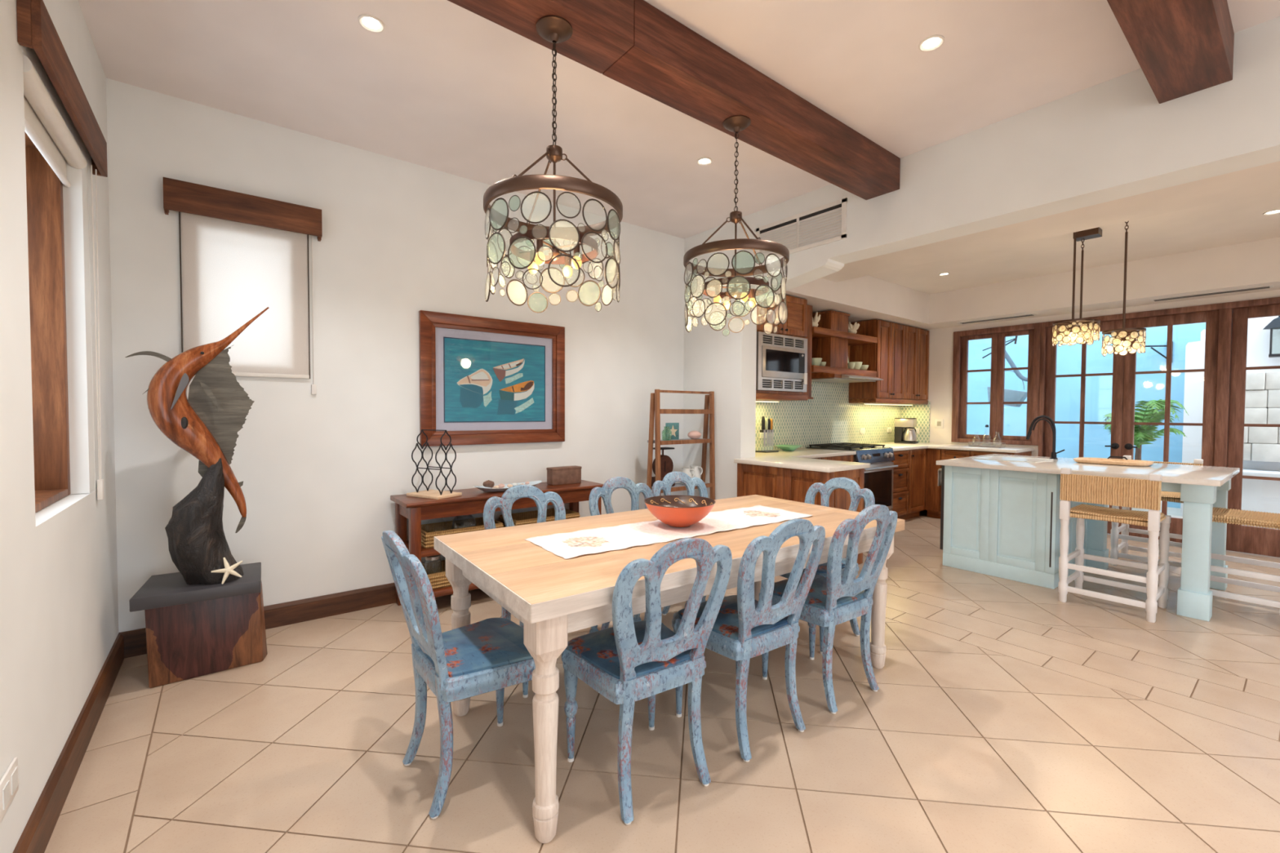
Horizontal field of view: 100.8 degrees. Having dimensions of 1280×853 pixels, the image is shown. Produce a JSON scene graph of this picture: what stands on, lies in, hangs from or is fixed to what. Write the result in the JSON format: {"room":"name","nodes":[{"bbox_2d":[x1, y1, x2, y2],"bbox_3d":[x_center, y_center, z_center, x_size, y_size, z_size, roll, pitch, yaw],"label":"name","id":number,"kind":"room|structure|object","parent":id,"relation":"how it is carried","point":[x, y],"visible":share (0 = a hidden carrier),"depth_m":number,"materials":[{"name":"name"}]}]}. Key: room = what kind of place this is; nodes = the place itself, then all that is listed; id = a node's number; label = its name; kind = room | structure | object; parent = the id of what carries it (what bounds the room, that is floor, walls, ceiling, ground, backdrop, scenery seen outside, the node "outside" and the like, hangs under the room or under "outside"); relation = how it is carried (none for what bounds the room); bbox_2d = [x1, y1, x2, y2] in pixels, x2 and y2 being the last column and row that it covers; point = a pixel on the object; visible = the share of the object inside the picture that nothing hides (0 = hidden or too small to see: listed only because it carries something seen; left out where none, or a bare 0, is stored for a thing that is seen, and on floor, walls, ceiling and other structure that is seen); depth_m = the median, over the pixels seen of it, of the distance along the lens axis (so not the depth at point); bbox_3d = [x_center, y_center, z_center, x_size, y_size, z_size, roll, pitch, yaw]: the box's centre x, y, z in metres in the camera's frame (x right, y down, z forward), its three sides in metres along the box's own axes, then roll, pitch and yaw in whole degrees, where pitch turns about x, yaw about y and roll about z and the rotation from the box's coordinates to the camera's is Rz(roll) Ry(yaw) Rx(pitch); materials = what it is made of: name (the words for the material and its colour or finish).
{"room":"dining room","nodes":[
{"label":"dining room","id":0,"kind":"room"},
{"bbox_2d":[0,0,119,852],"bbox_3d":[-0.696,-0.192,-0.118,0.320,2.985,7.480,-1,2,-38],"label":"wall","id":1,"kind":"structure","parent":0,"point":[59,595],"depth_m":1.60,"materials":[{"name":"paint"}]},
{"bbox_2d":[0,757,18,822],"bbox_3d":[-1.614,0.926,1.350,0.009,0.090,0.150,-1,2,-38],"label":"wall outlet","id":2,"kind":"object","parent":1,"relation":"attached to","point":[9,784],"visible":1,"depth_m":1.35,"materials":[{"name":"white plastic"}]},
{"bbox_2d":[2,780,9,809],"bbox_3d":[-1.594,0.927,1.331,0.002,0.050,0.045,-1,2,-38],"label":"socket","id":3,"kind":"object","parent":2,"relation":"attached to","point":[6,785],"depth_m":1.33,"materials":[{"name":"white plastic"}]},
{"bbox_2d":[10,766,17,795],"bbox_3d":[-1.634,0.925,1.382,0.002,0.050,0.045,-1,2,-38],"label":"socket","id":4,"kind":"object","parent":2,"relation":"attached to","point":[14,771],"depth_m":1.38,"materials":[{"name":"white plastic"}]},
{"bbox_2d":[24,131,94,512],"bbox_3d":[-2.226,-0.413,1.850,0.299,1.411,0.922,-1,2,-38],"label":"window","id":5,"kind":"structure","parent":1,"relation":"in","point":[57,214],"depth_m":2.14,"materials":[{"name":"brown wood"}]},
{"bbox_2d":[22,53,104,500],"bbox_3d":[-2.138,-0.393,1.956,0.076,1.460,0.962,-1,2,-38],"label":"roller blind","id":6,"kind":"object","parent":5,"relation":"attached to","point":[44,124],"visible":0.88,"depth_m":1.93,"materials":[{"name":"fabric"}]},
{"bbox_2d":[16,0,107,177],"bbox_3d":[-2.102,-1.196,1.958,0.047,0.155,1.088,-1,2,-38],"label":"window valance","id":7,"kind":"object","parent":1,"relation":"attached to","point":[36,29],"visible":0.98,"depth_m":1.73,"materials":[{"name":"brown wood"}]},
{"bbox_2d":[13,633,124,852],"bbox_3d":[-0.484,1.233,-0.081,0.020,0.135,7.210,-1,2,-38],"label":"baseboard","id":8,"kind":"structure","parent":1,"relation":"attached to","point":[37,833],"depth_m":1.81,"materials":[{"name":"brown wood"}]},
{"bbox_2d":[106,78,684,632],"bbox_3d":[-1.145,-0.311,4.118,4.193,2.985,0.250,-1,2,-38],"label":"wall","id":9,"kind":"structure","parent":0,"point":[319,473],"depth_m":3.39,"materials":[{"name":"paint"}]},
{"bbox_2d":[162,177,322,241],"bbox_3d":[-2.240,-1.227,3.025,0.720,0.177,0.074,-1,2,-38],"label":"window valance","id":10,"kind":"object","parent":9,"relation":"attached to","point":[180,196],"visible":1,"depth_m":2.97,"materials":[{"name":"brown wood"}]},
{"bbox_2d":[178,211,316,394],"bbox_3d":[-2.240,-0.724,3.053,0.631,1.060,0.046,-1,2,-38],"label":"roller blind","id":11,"kind":"object","parent":9,"relation":"attached to","point":[233,271],"visible":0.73,"depth_m":3.06,"materials":[{"name":"fabric"}]},
{"bbox_2d":[118,582,395,658],"bbox_3d":[-1.146,1.118,3.989,3.993,0.135,0.020,-1,2,-38],"label":"baseboard","id":12,"kind":"structure","parent":9,"relation":"attached to","point":[283,614],"depth_m":3.29,"materials":[{"name":"brown wood"}]},
{"bbox_2d":[418,310,564,446],"bbox_3d":[-1.069,-0.337,3.991,1.130,0.935,0.039,-1,2,-38],"label":"framed picture","id":13,"kind":"object","parent":9,"relation":"attached to","point":[483,380],"visible":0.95,"depth_m":3.95,"materials":[{"name":"brown wood"}]},
{"bbox_2d":[44,510,1279,852],"bbox_3d":[2.507,1.275,2.401,8.428,0.060,7.430,-1,2,-38],"label":"floor","id":14,"kind":"structure","parent":0,"point":[1004,715],"depth_m":2.06,"materials":[{"name":"tile"}]},
{"bbox_2d":[128,562,267,688],"bbox_3d":[-2.186,0.990,2.672,0.493,0.455,0.420,-1,2,-34],"label":"pedestal","id":15,"kind":"object","parent":14,"relation":"on","point":[193,630],"visible":0.98,"depth_m":2.57,"materials":[{"name":"brown wood"}]},
{"bbox_2d":[125,306,269,585],"bbox_3d":[-2.152,0.069,2.606,0.558,1.388,0.232,-1,2,-38],"label":"sculpture","id":16,"kind":"object","parent":15,"relation":"on","point":[206,424],"visible":1,"depth_m":2.58,"materials":[{"name":"brown wood"}]},
{"bbox_2d":[211,557,242,584],"bbox_3d":[-2.016,0.702,2.584,0.124,0.122,0.045,-1,2,-43],"label":"starfish","id":17,"kind":"object","parent":15,"relation":"on","point":[228,570],"visible":1,"depth_m":2.58,"materials":[{"name":"beige"}]},
{"bbox_2d":[381,530,535,819],"bbox_3d":[-0.629,0.793,1.910,0.526,0.904,0.459,-1,2,-38],"label":"dining chair","id":18,"kind":"object","parent":14,"relation":"on","point":[489,655],"visible":0.92,"depth_m":1.78,"materials":[{"name":"blue paint"}]},
{"bbox_2d":[390,480,603,605],"bbox_3d":[-0.968,0.823,3.834,1.465,0.735,0.410,-1,2,-38],"label":"sideboard","id":19,"kind":"object","parent":14,"relation":"on","point":[472,500],"visible":0.32,"depth_m":3.48,"materials":[{"name":"brown wood"}]},
{"bbox_2d":[403,539,440,557],"bbox_3d":[-0.974,0.785,3.841,1.381,0.040,0.370,-1,2,-38],"label":"shelf","id":20,"kind":"object","parent":19,"relation":"attached to","point":[419,553],"depth_m":3.33,"materials":[{"name":"brown wood"}]},
{"bbox_2d":[406,429,462,499],"bbox_3d":[-1.370,0.241,3.520,0.300,0.442,0.200,1,2,28],"label":"wine rack","id":21,"kind":"object","parent":19,"relation":"on","point":[437,494],"visible":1,"depth_m":3.50,"materials":[{"name":"black metal"}]},
{"bbox_2d":[422,560,451,589],"bbox_3d":[-1.243,0.989,3.630,0.532,0.100,0.297,-1,2,-38],"label":"woven basket","id":22,"kind":"object","parent":19,"relation":"on","point":[435,571],"visible":0.09,"depth_m":3.44,"materials":[{"name":"beige wicker"}]},
{"bbox_2d":[432,582,479,597],"bbox_3d":[-0.975,1.055,3.848,1.381,0.040,0.370,-1,2,-38],"label":"shelf","id":23,"kind":"object","parent":19,"relation":"attached to","point":[446,590],"depth_m":3.41,"materials":[{"name":"brown wood"}]},
{"bbox_2d":[421,516,503,548],"bbox_3d":[-1.242,0.719,3.623,0.532,0.100,0.297,-1,2,-38],"label":"woven basket","id":24,"kind":"object","parent":19,"relation":"on","point":[428,531],"visible":0.4,"depth_m":3.62,"materials":[{"name":"beige wicker"}]},
{"bbox_2d":[498,508,580,527],"bbox_3d":[-0.756,0.711,4.003,0.537,0.100,0.297,-1,2,-38],"label":"woven basket","id":25,"kind":"object","parent":19,"relation":"on","point":[531,517],"visible":0.32,"depth_m":4.02,"materials":[{"name":"beige wicker"}]},
{"bbox_2d":[546,465,582,485],"bbox_3d":[-0.593,0.383,4.145,0.264,0.131,0.094,-1,2,-38],"label":"wooden box","id":26,"kind":"object","parent":19,"relation":"on","point":[562,475],"visible":1,"depth_m":4.09,"materials":[{"name":"brown wood"}]},
{"bbox_2d":[483,484,598,697],"bbox_3d":[-0.495,0.773,2.675,0.459,0.904,0.526,-1,2,-36],"label":"dining chair","id":27,"kind":"object","parent":14,"relation":"on","point":[505,503],"visible":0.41,"depth_m":2.80,"materials":[{"name":"blue paint"}]},
{"bbox_2d":[588,476,687,630],"bbox_3d":[0.009,0.765,3.044,0.459,0.904,0.526,-1,2,-36],"label":"dining chair","id":28,"kind":"object","parent":14,"relation":"on","point":[611,484],"visible":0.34,"depth_m":3.17,"materials":[{"name":"blue paint"}]},
{"bbox_2d":[560,537,732,825],"bbox_3d":[0.010,0.797,1.886,0.459,0.904,0.526,-1,2,-33],"label":"dining chair","id":29,"kind":"object","parent":14,"relation":"on","point":[628,662],"visible":0.99,"depth_m":1.75,"materials":[{"name":"blue paint"}]},
{"bbox_2d":[434,494,904,843],"bbox_3d":[0.225,0.852,2.482,2.032,0.762,0.990,-1,2,-36],"label":"dining table","id":30,"kind":"object","parent":14,"relation":"on","point":[553,597],"visible":0.75,"depth_m":1.88,"materials":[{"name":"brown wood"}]},
{"bbox_2d":[524,505,812,559],"bbox_3d":[0.209,0.466,2.479,1.436,0.007,0.374,-1,2,-35],"label":"table runner","id":31,"kind":"object","parent":30,"relation":"on","point":[600,540],"visible":0.93,"depth_m":2.35,"materials":[{"name":"fabric"}]},
{"bbox_2d":[644,495,715,527],"bbox_3d":[0.186,0.406,2.486,0.335,0.115,0.335,-1,2,-38],"label":"bowl","id":32,"kind":"object","parent":31,"relation":"on","point":[676,511],"visible":1,"depth_m":2.40,"materials":[{"name":"ceramic"}]},
{"bbox_2d":[652,471,707,615],"bbox_3d":[0.383,0.758,3.349,0.459,0.904,0.526,-1,2,-36],"label":"dining chair","id":33,"kind":"object","parent":14,"relation":"on","point":[669,478],"visible":0.31,"depth_m":3.51,"materials":[{"name":"blue paint"}]},
{"bbox_2d":[646,389,715,499],"bbox_3d":[0.346,0.426,4.723,0.680,1.490,0.270,-1,2,-38],"label":"ladder shelf","id":34,"kind":"object","parent":14,"relation":"on","point":[655,411],"visible":0.56,"depth_m":4.59,"materials":[{"name":"brown wood"}]},
{"bbox_2d":[651,447,675,486],"bbox_3d":[0.199,0.354,4.625,0.200,0.338,0.120,-1,2,-38],"label":"kitchen scale","id":35,"kind":"object","parent":34,"relation":"on","point":[666,462],"visible":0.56,"depth_m":4.60,"materials":[{"name":"metal"}]},
{"bbox_2d":[665,422,679,439],"bbox_3d":[0.286,0.042,4.669,0.150,0.150,0.014,-1,2,-38],"label":"tile","id":36,"kind":"structure","parent":34,"relation":"on","point":[672,429],"depth_m":4.66,"materials":[{"name":"green ceramic"}]},
{"bbox_2d":[671,518,825,762],"bbox_3d":[0.437,0.790,2.190,0.459,0.904,0.526,-1,2,-36],"label":"dining chair","id":37,"kind":"object","parent":14,"relation":"on","point":[744,628],"visible":0.97,"depth_m":2.04,"materials":[{"name":"blue paint"}]},
{"bbox_2d":[737,462,864,564],"bbox_3d":[1.153,0.746,4.596,0.513,0.864,1.380,-1,2,-38],"label":"base cabinet","id":38,"kind":"object","parent":14,"relation":"on","point":[789,484],"visible":0.3,"depth_m":4.17,"materials":[{"name":"brown wood"}]},
{"bbox_2d":[733,448,870,472],"bbox_3d":[1.617,0.289,4.924,1.725,0.035,1.407,-1,2,-38],"label":"countertop","id":39,"kind":"structure","parent":38,"relation":"on","point":[802,459],"depth_m":4.41,"materials":[{"name":"stone"}]},
{"bbox_2d":[755,416,778,453],"bbox_3d":[1.284,0.077,5.350,0.200,0.361,0.140,-1,2,-38],"label":"knife block","id":40,"kind":"object","parent":39,"relation":"on","point":[766,424],"visible":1,"depth_m":5.33,"materials":[{"name":"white plastic"}]},
{"bbox_2d":[779,477,875,653],"bbox_3d":[1.047,0.767,3.114,0.526,0.904,0.459,-1,2,-36],"label":"dining chair","id":41,"kind":"object","parent":14,"relation":"on","point":[855,493],"visible":0.34,"depth_m":3.14,"materials":[{"name":"blue paint"}]},
{"bbox_2d":[759,504,897,714],"bbox_3d":[0.879,0.783,2.507,0.459,0.904,0.526,-1,2,-35],"label":"dining chair","id":42,"kind":"object","parent":14,"relation":"on","point":[830,602],"visible":0.89,"depth_m":2.36,"materials":[{"name":"blue paint"}]},
{"bbox_2d":[806,442,897,511],"bbox_3d":[2.391,0.676,5.976,0.764,0.938,0.708,-1,2,-38],"label":"range cooker","id":43,"kind":"object","parent":14,"relation":"on","point":[878,478],"visible":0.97,"depth_m":5.79,"materials":[{"name":"metal"}]},
{"bbox_2d":[806,442,884,451],"bbox_3d":[2.356,0.228,6.010,0.748,0.043,0.570,-1,2,-38],"label":"cooktop","id":44,"kind":"object","parent":43,"relation":"in","point":[840,446],"depth_m":5.90,"materials":[{"name":"black metal"}]},
{"bbox_2d":[890,448,926,519],"bbox_3d":[3.031,0.701,6.535,0.915,0.864,0.638,-1,2,-38],"label":"base cabinet","id":45,"kind":"object","parent":14,"relation":"on","point":[909,477],"visible":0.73,"depth_m":6.32,"materials":[{"name":"brown wood"}]},
{"bbox_2d":[924,448,1031,518],"bbox_3d":[4.063,0.709,6.398,0.618,0.864,0.935,-1,2,-38],"label":"base cabinet","id":46,"kind":"object","parent":14,"relation":"on","point":[933,491],"visible":0.3,"depth_m":6.49,"materials":[{"name":"brown wood"}]},
{"bbox_2d":[869,442,1034,453],"bbox_3d":[3.545,0.258,6.335,1.496,0.035,1.557,-1,2,-38],"label":"countertop","id":47,"kind":"structure","parent":46,"relation":"on","point":[896,446],"depth_m":6.29,"materials":[{"name":"stone"}]},
{"bbox_2d":[893,417,918,444],"bbox_3d":[3.562,0.053,7.055,0.253,0.335,0.259,2,2,40],"label":"coffee maker","id":48,"kind":"object","parent":47,"relation":"on","point":[904,433],"visible":1,"depth_m":6.97,"materials":[{"name":"silver plastic"}]},
{"bbox_2d":[942,465,1231,621],"bbox_3d":[3.505,0.766,4.240,1.122,0.864,1.558,-1,2,-38],"label":"kitchen island","id":49,"kind":"object","parent":14,"relation":"on","point":[1005,524],"visible":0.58,"depth_m":4.07,"materials":[{"name":"green paint"}]},
{"bbox_2d":[937,465,944,549],"bbox_3d":[2.838,0.696,4.764,0.600,0.730,0.087,-1,2,-38],"label":"dishwasher","id":50,"kind":"object","parent":49,"relation":"attached to","point":[942,470],"visible":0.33,"depth_m":4.57,"materials":[{"name":"metal"}]},
{"bbox_2d":[936,453,1239,486],"bbox_3d":[3.493,0.316,4.210,1.280,0.035,1.620,-1,2,-38],"label":"island countertop","id":51,"kind":"structure","parent":49,"relation":"on","point":[1214,476],"depth_m":3.87,"materials":[{"name":"stone"}]},
{"bbox_2d":[972,455,1053,462],"bbox_3d":[3.264,0.283,4.632,0.480,0.006,0.460,-1,2,-38],"label":"sink","id":52,"kind":"object","parent":51,"relation":"in","point":[990,457],"visible":1,"depth_m":4.63,"materials":[{"name":"white ceramic"}]},
{"bbox_2d":[1026,415,1065,459],"bbox_3d":[3.613,0.092,4.717,0.056,0.386,0.290,-1,2,-38],"label":"faucet","id":53,"kind":"object","parent":51,"relation":"on","point":[1051,423],"visible":1,"depth_m":4.67,"materials":[{"name":"black metal"}]},
{"bbox_2d":[1073,456,1154,466],"bbox_3d":[3.794,0.273,4.247,0.351,0.050,0.470,-1,2,-38],"label":"wooden tray","id":54,"kind":"object","parent":51,"relation":"on","point":[1126,462],"visible":1,"depth_m":4.23,"materials":[{"name":"brown wood"}]},
{"bbox_2d":[1057,467,1171,622],"bbox_3d":[3.221,0.752,3.597,0.458,0.925,0.498,-1,2,-38],"label":"bar stool","id":55,"kind":"object","parent":14,"relation":"on","point":[1144,494],"visible":1,"depth_m":3.52,"materials":[{"name":"white paint"}]},
{"bbox_2d":[1110,455,1203,567],"bbox_3d":[4.370,0.733,4.482,0.458,0.925,0.498,-1,2,-38],"label":"bar stool","id":56,"kind":"object","parent":14,"relation":"on","point":[1170,496],"visible":0.27,"depth_m":4.52,"materials":[{"name":"white paint"}]},
{"bbox_2d":[1209,506,1279,608],"bbox_3d":[4.021,0.757,3.528,0.498,0.925,0.458,-1,2,-38],"label":"bar stool","id":57,"kind":"object","parent":14,"relation":"on","point":[1269,520],"visible":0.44,"depth_m":3.46,"materials":[{"name":"white paint"}]},
{"bbox_2d":[77,0,1279,239],"bbox_3d":[0.892,-1.787,1.074,4.333,0.150,7.480,-1,2,-38],"label":"ceiling","id":58,"kind":"structure","parent":0,"point":[446,87],"depth_m":2.64,"materials":[{"name":"paint"}]},
{"bbox_2d":[357,13,384,32],"bbox_3d":[-1.166,-1.749,2.297,0.104,0.007,0.104,-1,2,-38],"label":"recessed light","id":59,"kind":"object","parent":58,"relation":"in","point":[371,23],"visible":1,"depth_m":2.30,"materials":[{"name":"white plastic"}]},
{"bbox_2d":[447,0,900,199],"bbox_3d":[0.077,-1.647,2.362,3.989,0.204,0.235,-1,2,-38],"label":"ceiling beam","id":60,"kind":"structure","parent":58,"relation":"attached to","point":[634,44],"depth_m":2.44,"materials":[{"name":"brown wood"}]},
{"bbox_2d":[483,14,622,312],"bbox_3d":[-0.333,-1.005,2.060,0.533,1.068,0.533,0,2,-7],"label":"chandelier","id":61,"kind":"object","parent":60,"relation":"hanging from","point":[555,29],"visible":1,"depth_m":2.00,"materials":[{"name":"brown metal"}]},
{"bbox_2d":[519,247,551,274],"bbox_3d":[-0.412,-0.656,2.103,0.088,0.096,0.151,-1,2,-38],"label":"bulb","id":62,"kind":"object","parent":61,"relation":"attached to","point":[525,255],"depth_m":2.10,"materials":[{"name":"yellow"}]},
{"bbox_2d":[534,239,554,265],"bbox_3d":[-0.368,-0.652,1.993,0.151,0.096,0.088,-1,2,-38],"label":"bulb","id":63,"kind":"object","parent":61,"relation":"attached to","point":[539,242],"depth_m":1.97,"materials":[{"name":"yellow glass"}]},
{"bbox_2d":[559,250,573,277],"bbox_3d":[-0.301,-0.656,2.147,0.151,0.096,0.088,-1,2,-38],"label":"bulb","id":64,"kind":"object","parent":61,"relation":"attached to","point":[567,270],"depth_m":2.15,"materials":[{"name":"yellow"}]},
{"bbox_2d":[556,243,585,269],"bbox_3d":[-0.258,-0.653,2.037,0.088,0.096,0.151,-1,2,-38],"label":"bulb","id":65,"kind":"object","parent":61,"relation":"attached to","point":[576,255],"depth_m":2.02,"materials":[{"name":"yellow"}]},
{"bbox_2d":[683,115,789,336],"bbox_3d":[0.492,-1.020,2.719,0.533,1.068,0.533,0,2,-25],"label":"chandelier","id":66,"kind":"object","parent":60,"relation":"hanging from","point":[735,123],"visible":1,"depth_m":2.67,"materials":[{"name":"brown metal"}]},
{"bbox_2d":[712,285,734,305],"bbox_3d":[0.410,-0.669,2.704,0.159,0.096,0.069,-1,2,-38],"label":"bulb","id":67,"kind":"object","parent":66,"relation":"attached to","point":[717,299],"depth_m":2.69,"materials":[{"name":"yellow"}]},
{"bbox_2d":[720,288,732,309],"bbox_3d":[0.467,-0.671,2.809,0.069,0.096,0.159,-1,2,-38],"label":"bulb","id":68,"kind":"object","parent":66,"relation":"attached to","point":[722,294],"depth_m":2.81,"materials":[{"name":"yellow"}]},
{"bbox_2d":[734,284,748,302],"bbox_3d":[0.515,-0.667,2.648,0.069,0.096,0.159,-1,2,-38],"label":"bulb","id":69,"kind":"object","parent":66,"relation":"attached to","point":[744,286],"depth_m":2.63,"materials":[{"name":"yellow glass"}]},
{"bbox_2d":[737,287,764,307],"bbox_3d":[0.571,-0.669,2.752,0.159,0.096,0.069,-1,2,-38],"label":"bulb","id":70,"kind":"object","parent":66,"relation":"attached to","point":[759,291],"depth_m":2.75,"materials":[{"name":"yellow"}]},
{"bbox_2d":[918,34,944,51],"bbox_3d":[1.326,-1.742,2.406,0.104,0.007,0.104,-1,2,-38],"label":"recessed light","id":71,"kind":"object","parent":58,"relation":"in","point":[930,43],"visible":1,"depth_m":2.40,"materials":[{"name":"white plastic"}]},
{"bbox_2d":[1106,0,1234,103],"bbox_3d":[0.983,-1.612,1.205,3.989,0.204,0.235,-1,2,-38],"label":"ceiling beam","id":72,"kind":"structure","parent":58,"relation":"attached to","point":[1181,47],"depth_m":2.12,"materials":[{"name":"brown wood"}]},
{"bbox_2d":[682,16,1279,499],"bbox_3d":[2.742,-0.248,2.410,0.225,2.985,7.230,-1,2,-38],"label":"wall partition","id":73,"kind":"structure","parent":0,"point":[1111,140],"depth_m":3.04,"materials":[{"name":"paint"}]},
{"bbox_2d":[755,197,847,262],"bbox_3d":[1.230,-1.509,4.122,0.011,0.290,0.820,-1,2,-38],"label":"air vent","id":74,"kind":"object","parent":73,"relation":"in","point":[842,203],"visible":0.87,"depth_m":4.05,"materials":[{"name":"white plastic"}]},
{"bbox_2d":[782,236,1279,329],"bbox_3d":[4.351,-1.383,3.481,3.720,0.370,6.990,-1,2,-38],"label":"ceiling","id":75,"kind":"structure","parent":0,"point":[1254,264],"depth_m":5.43,"materials":[{"name":"paint"}]},
{"bbox_2d":[1150,284,1273,301],"bbox_3d":[5.271,-1.229,4.905,0.120,0.007,0.770,-1,2,-38],"label":"ceiling vent","id":76,"kind":"object","parent":75,"relation":"in","point":[1269,286],"visible":1,"depth_m":4.87,"materials":[{"name":"white plastic"}]},
{"bbox_2d":[820,160,1279,294],"bbox_3d":[4.353,-1.583,3.477,3.715,0.370,6.990,-1,2,-38],"label":"ceiling","id":77,"kind":"structure","parent":0,"point":[1227,209],"depth_m":4.28,"materials":[{"name":"paint"}]},
{"bbox_2d":[1052,231,1093,346],"bbox_3d":[3.305,-1.103,4.029,0.246,0.968,0.246,-1,2,-38],"label":"pendant lamp","id":78,"kind":"object","parent":77,"relation":"hanging from","point":[1072,335],"visible":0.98,"depth_m":4.02,"materials":[{"name":"glass"}]},
{"bbox_2d":[1061,226,1102,346],"bbox_3d":[3.628,-1.135,4.346,0.246,0.920,0.246,-1,2,-38],"label":"pendant lamp","id":79,"kind":"object","parent":77,"relation":"hanging from","point":[1094,233],"visible":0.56,"depth_m":4.33,"materials":[{"name":"glass"}]},
{"bbox_2d":[1101,221,1146,356],"bbox_3d":[3.622,-1.060,3.950,0.246,1.048,0.246,-1,2,-38],"label":"pendant lamp","id":80,"kind":"object","parent":77,"relation":"hanging from","point":[1123,344],"visible":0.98,"depth_m":3.94,"materials":[{"name":"beige glass"}]},
{"bbox_2d":[925,289,1279,456],"bbox_3d":[5.890,-0.306,4.719,0.200,3.000,6.990,-1,2,-38],"label":"wall","id":81,"kind":"structure","parent":0,"point":[940,340],"depth_m":6.90,"materials":[{"name":"paint"}]},
{"bbox_2d":[951,322,1040,445],"bbox_3d":[4.396,-0.502,6.537,0.150,1.424,0.933,-1,2,-38],"label":"window","id":82,"kind":"structure","parent":81,"relation":"in","point":[998,335],"depth_m":6.51,"materials":[{"name":"brown wood"}]},
{"bbox_2d":[1037,297,1279,557],"bbox_3d":[5.613,0.010,4.991,0.150,2.352,3.024,-1,2,-38],"label":"door","id":83,"kind":"structure","parent":81,"relation":"in","point":[1225,368],"depth_m":5.12,"materials":[{"name":"brown wood"}]},
{"bbox_3d":[2.173,-0.367,6.375,4.015,3.000,0.200,-1,2,-38],"label":"wall","id":84,"kind":"structure","parent":0,"visible":0},
{"bbox_2d":[755,293,808,400],"bbox_3d":[1.214,-0.752,5.144,0.790,0.990,0.498,-1,2,-38],"label":"upper cabinet","id":85,"kind":"object","parent":84,"relation":"attached to","point":[795,326],"visible":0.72,"depth_m":4.99,"materials":[{"name":"brown wood"}]},
{"bbox_2d":[755,331,807,391],"bbox_3d":[1.219,-0.598,5.118,0.736,0.520,0.473,-1,2,-38],"label":"microwave","id":86,"kind":"object","parent":85,"relation":"in","point":[781,361],"visible":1,"depth_m":4.93,"materials":[{"name":"metal"}]},
{"bbox_2d":[755,381,930,450],"bbox_3d":[2.312,-0.169,6.115,3.720,0.820,0.390,-1,2,-38],"label":"backsplash","id":87,"kind":"structure","parent":84,"relation":"attached to","point":[829,417],"depth_m":6.34,"materials":[{"name":"tile"}]},
{"bbox_2d":[848,319,929,404],"bbox_3d":[3.242,-0.788,6.809,1.365,0.988,0.383,-1,2,-38],"label":"upper cabinet","id":88,"kind":"object","parent":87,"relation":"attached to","point":[900,357],"visible":1,"depth_m":6.52,"materials":[{"name":"brown wood"}]},
{"bbox_2d":[804,304,883,399],"bbox_3d":[2.200,-0.777,5.854,1.438,0.970,0.606,-1,2,-38],"label":"shelf unit","id":89,"kind":"object","parent":84,"relation":"attached to","point":[830,341],"visible":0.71,"depth_m":5.78,"materials":[{"name":"brown wood"}]},
{"label":"outside","id":90,"kind":"structure","parent":0,"visible":0},
{"bbox_2d":[1107,505,1182,518],"bbox_3d":[9.371,0.991,15.363,18.340,0.090,19.400,-1,2,-38],"label":"courtyard","id":91,"kind":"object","parent":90,"point":[1173,512],"depth_m":7.17,"materials":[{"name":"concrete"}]},
{"bbox_2d":[966,322,1205,508],"bbox_3d":[6.586,-1.494,8.916,0.200,5.250,12.000,-1,2,-38],"label":"wall","id":92,"kind":"structure","parent":91,"relation":"on","point":[1098,396],"depth_m":8.24,"materials":[{"name":"paint"}]},
{"bbox_2d":[982,335,1027,382],"bbox_3d":[6.054,-1.202,8.521,1.127,1.039,0.716,-1,2,-38],"label":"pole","id":93,"kind":"object","parent":92,"relation":"attached to","point":[1007,357],"visible":0.52,"depth_m":8.08,"materials":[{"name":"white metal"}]},
{"bbox_2d":[986,370,1026,407],"bbox_3d":[5.676,-0.585,8.153,0.200,0.565,0.507,-1,2,-38],"label":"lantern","id":94,"kind":"object","parent":93,"relation":"hanging from","point":[1010,395],"visible":0.56,"depth_m":8.03,"materials":[{"name":"metal"}]},
{"bbox_2d":[1102,399,1188,511],"bbox_3d":[6.276,0.415,6.617,0.748,1.519,0.795,-1,2,-38],"label":"potted palm","id":95,"kind":"object","parent":91,"relation":"on","point":[1142,433],"visible":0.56,"depth_m":6.48,"materials":[{"name":"green plant"}]},
{"bbox_2d":[1180,315,1279,516],"bbox_3d":[8.455,-0.028,5.382,0.450,2.530,4.060,-1,2,-38],"label":"wall","id":96,"kind":"structure","parent":91,"relation":"on","point":[1258,339],"depth_m":6.71,"materials":[{"name":"paint"}]},
{"bbox_2d":[1262,315,1279,357],"bbox_3d":[7.407,-1.061,6.123,0.211,0.505,0.211,0,2,0],"label":"wall lantern","id":97,"kind":"object","parent":96,"relation":"attached to","point":[1275,323],"visible":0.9,"depth_m":6.13,"materials":[{"name":"black metal"}]},
{"bbox_2d":[1241,371,1279,529],"bbox_3d":[7.677,0.295,5.609,0.495,1.826,1.960,-1,2,-38],"label":"wall","id":98,"kind":"structure","parent":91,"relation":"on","point":[1257,495],"depth_m":6.16,"materials":[{"name":"white brick"}]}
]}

